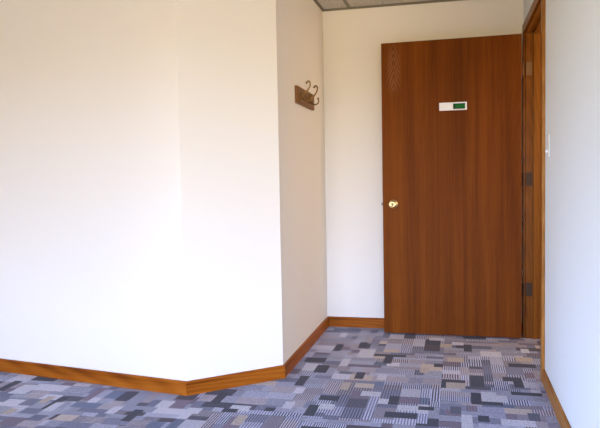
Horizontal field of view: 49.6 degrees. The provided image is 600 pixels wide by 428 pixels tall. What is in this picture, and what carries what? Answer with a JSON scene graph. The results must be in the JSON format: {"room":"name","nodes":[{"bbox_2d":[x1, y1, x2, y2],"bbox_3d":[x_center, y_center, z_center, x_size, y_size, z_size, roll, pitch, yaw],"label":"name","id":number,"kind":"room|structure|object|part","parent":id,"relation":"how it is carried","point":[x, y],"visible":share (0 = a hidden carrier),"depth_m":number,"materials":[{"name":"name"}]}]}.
{"room":"office room","nodes":[
{"label":"office room","id":0,"kind":"room"},
{"bbox_2d":[0,0,185,380],"bbox_3d":[-2.282,-0.242,4.090,3.682,2.349,0.120,0,3,23],"label":"wall","id":1,"kind":"structure","parent":0,"point":[91,243],"depth_m":3.55,"materials":[{"name":"beige paint"}]},
{"bbox_2d":[0,358,185,395],"bbox_3d":[-2.284,0.898,4.090,3.688,0.074,0.016,0,3,23],"label":"baseboard","id":2,"kind":"structure","parent":1,"relation":"attached to","point":[162,385],"depth_m":3.59,"materials":[{"name":"brown wood"}]},
{"bbox_2d":[313,0,462,11],"bbox_3d":[-1.643,-1.359,2.921,5.457,0.014,4.459,0,3,14],"label":"trim","id":3,"kind":"structure","parent":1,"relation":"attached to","point":[315,1],"depth_m":4.65,"materials":[{"name":"paint"}]},
{"bbox_2d":[176,0,282,380],"bbox_3d":[-0.391,-0.245,3.502,0.561,2.349,0.120,-3,4,-28],"label":"wall","id":4,"kind":"structure","parent":0,"point":[227,49],"depth_m":3.45,"materials":[{"name":"beige paint"}]},
{"bbox_2d":[186,365,284,395],"bbox_3d":[-0.339,0.894,3.505,0.573,0.074,0.013,-3,4,-28],"label":"baseboard","id":5,"kind":"structure","parent":4,"relation":"attached to","point":[221,382],"depth_m":3.49,"materials":[{"name":"brown wood"}]},
{"bbox_2d":[0,326,560,427],"bbox_3d":[-0.971,1.093,0.730,7.775,0.001,8.900,0,3,14],"label":"floor","id":6,"kind":"structure","parent":0,"point":[351,377],"depth_m":3.35,"materials":[{"name":"carpet"}]},
{"bbox_2d":[276,0,326,363],"bbox_3d":[-0.022,-0.291,4.224,0.120,2.349,1.296,0,3,14],"label":"wall","id":7,"kind":"structure","parent":0,"point":[299,23],"depth_m":4.09,"materials":[{"name":"beige paint"}]},
{"bbox_2d":[283,316,328,377],"bbox_3d":[0.062,0.845,4.267,0.013,0.074,1.302,0,3,14],"label":"baseboard","id":8,"kind":"structure","parent":7,"relation":"attached to","point":[289,365],"depth_m":4.12,"materials":[{"name":"brown wood"}]},
{"bbox_2d":[295,80,318,110],"bbox_3d":[0.063,-0.762,4.162,0.082,0.150,0.486,0,3,14],"label":"coat rack","id":9,"kind":"object","parent":7,"relation":"attached to","point":[304,98],"visible":1,"depth_m":4.06,"materials":[{"name":"brown wood"}]},
{"bbox_2d":[317,0,430,8],"bbox_3d":[-1.053,-1.299,0.568,7.940,0.100,8.999,0,3,14],"label":"ceiling","id":10,"kind":"structure","parent":0,"point":[326,4],"depth_m":4.60,"materials":[{"name":"tile"}]},
{"bbox_2d":[343,0,435,7],"bbox_3d":[-2.144,-1.242,0.833,5.454,0.005,8.759,0,3,14],"label":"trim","id":11,"kind":"structure","parent":10,"relation":"attached to","point":[344,1],"depth_m":4.60,"materials":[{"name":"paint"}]},
{"bbox_2d":[323,0,523,317],"bbox_3d":[0.941,-0.335,4.719,1.523,2.349,0.120,0,3,14],"label":"wall","id":12,"kind":"structure","parent":0,"point":[353,39],"depth_m":4.77,"materials":[{"name":"beige paint"}]},
{"bbox_2d":[328,316,383,327],"bbox_3d":[0.888,0.804,4.730,1.403,0.074,0.013,0,3,14],"label":"baseboard","id":13,"kind":"structure","parent":12,"relation":"attached to","point":[361,322],"depth_m":4.84,"materials":[{"name":"brown wood"}]},
{"bbox_2d":[523,0,599,427],"bbox_3d":[1.103,-0.212,2.390,0.120,2.349,4.579,0,3,14],"label":"wall","id":14,"kind":"structure","parent":0,"point":[572,27],"depth_m":2.58,"materials":[{"name":"paint"}]},
{"bbox_2d":[381,34,531,337],"bbox_3d":[1.063,-0.174,4.468,1.008,2.031,0.173,0,3,15],"label":"door","id":15,"kind":"structure","parent":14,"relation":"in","point":[453,180],"depth_m":4.45,"materials":[{"name":"brown wood"}]},
{"bbox_3d":[0.647,-0.068,4.529,0.054,0.054,0.064,0,3,15],"label":"knob","id":16,"kind":"part","parent":15,"relation":"part of","materials":[{"name":"gold metal"}]},
{"bbox_2d":[439,102,466,110],"bbox_3d":[1.039,-0.731,4.413,0.183,0.054,0.011,0,3,15],"label":"door sign","id":17,"kind":"object","parent":15,"relation":"attached to","point":[448,106],"visible":1,"depth_m":4.41,"materials":[{"name":"white plastic"}]},
{"bbox_3d":[1.078,-0.732,4.404,0.079,0.037,0.002,0,3,15],"label":"green panel","id":18,"kind":"part","parent":17,"relation":"part of","materials":[{"name":"green plastic"}]},
{"bbox_2d":[522,0,545,381],"bbox_3d":[1.468,-0.183,3.906,0.152,2.114,1.046,0,3,14],"label":"door frame","id":19,"kind":"structure","parent":14,"relation":"attached to","point":[533,28],"depth_m":4.34,"materials":[{"name":"brown wood"}]},
{"bbox_3d":[1.518,-0.183,4.404,0.016,2.057,0.057,0,3,14],"label":"casing","id":20,"kind":"part","parent":19,"relation":"part of","materials":[{"name":"brown wood"}]},
{"bbox_3d":[1.383,-1.210,3.866,0.016,0.057,1.046,0,3,14],"label":"head casing","id":21,"kind":"part","parent":19,"relation":"part of","materials":[{"name":"brown wood"}]},
{"bbox_3d":[1.287,-0.126,3.444,0.016,2.057,0.057,0,3,14],"label":"casing","id":22,"kind":"part","parent":19,"relation":"part of","materials":[{"name":"brown wood"}]},
{"bbox_2d":[545,133,549,156],"bbox_3d":[1.243,-0.345,3.271,0.019,0.117,0.070,0,3,14],"label":"light switch","id":23,"kind":"object","parent":14,"relation":"attached to","point":[547,151],"visible":1,"depth_m":3.24,"materials":[{"name":"white plastic"}]},
{"bbox_3d":[1.249,-0.345,3.270,0.006,0.117,0.070,0,3,14],"label":"wall plate","id":24,"kind":"part","parent":23,"relation":"part of","materials":[{"name":"white plastic"}]},
{"bbox_2d":[542,369,570,427],"bbox_3d":[0.913,0.961,1.858,0.013,0.074,3.324,0,3,14],"label":"baseboard","id":25,"kind":"structure","parent":14,"relation":"attached to","point":[562,419],"depth_m":3.04,"materials":[{"name":"brown wood"}]}
]}

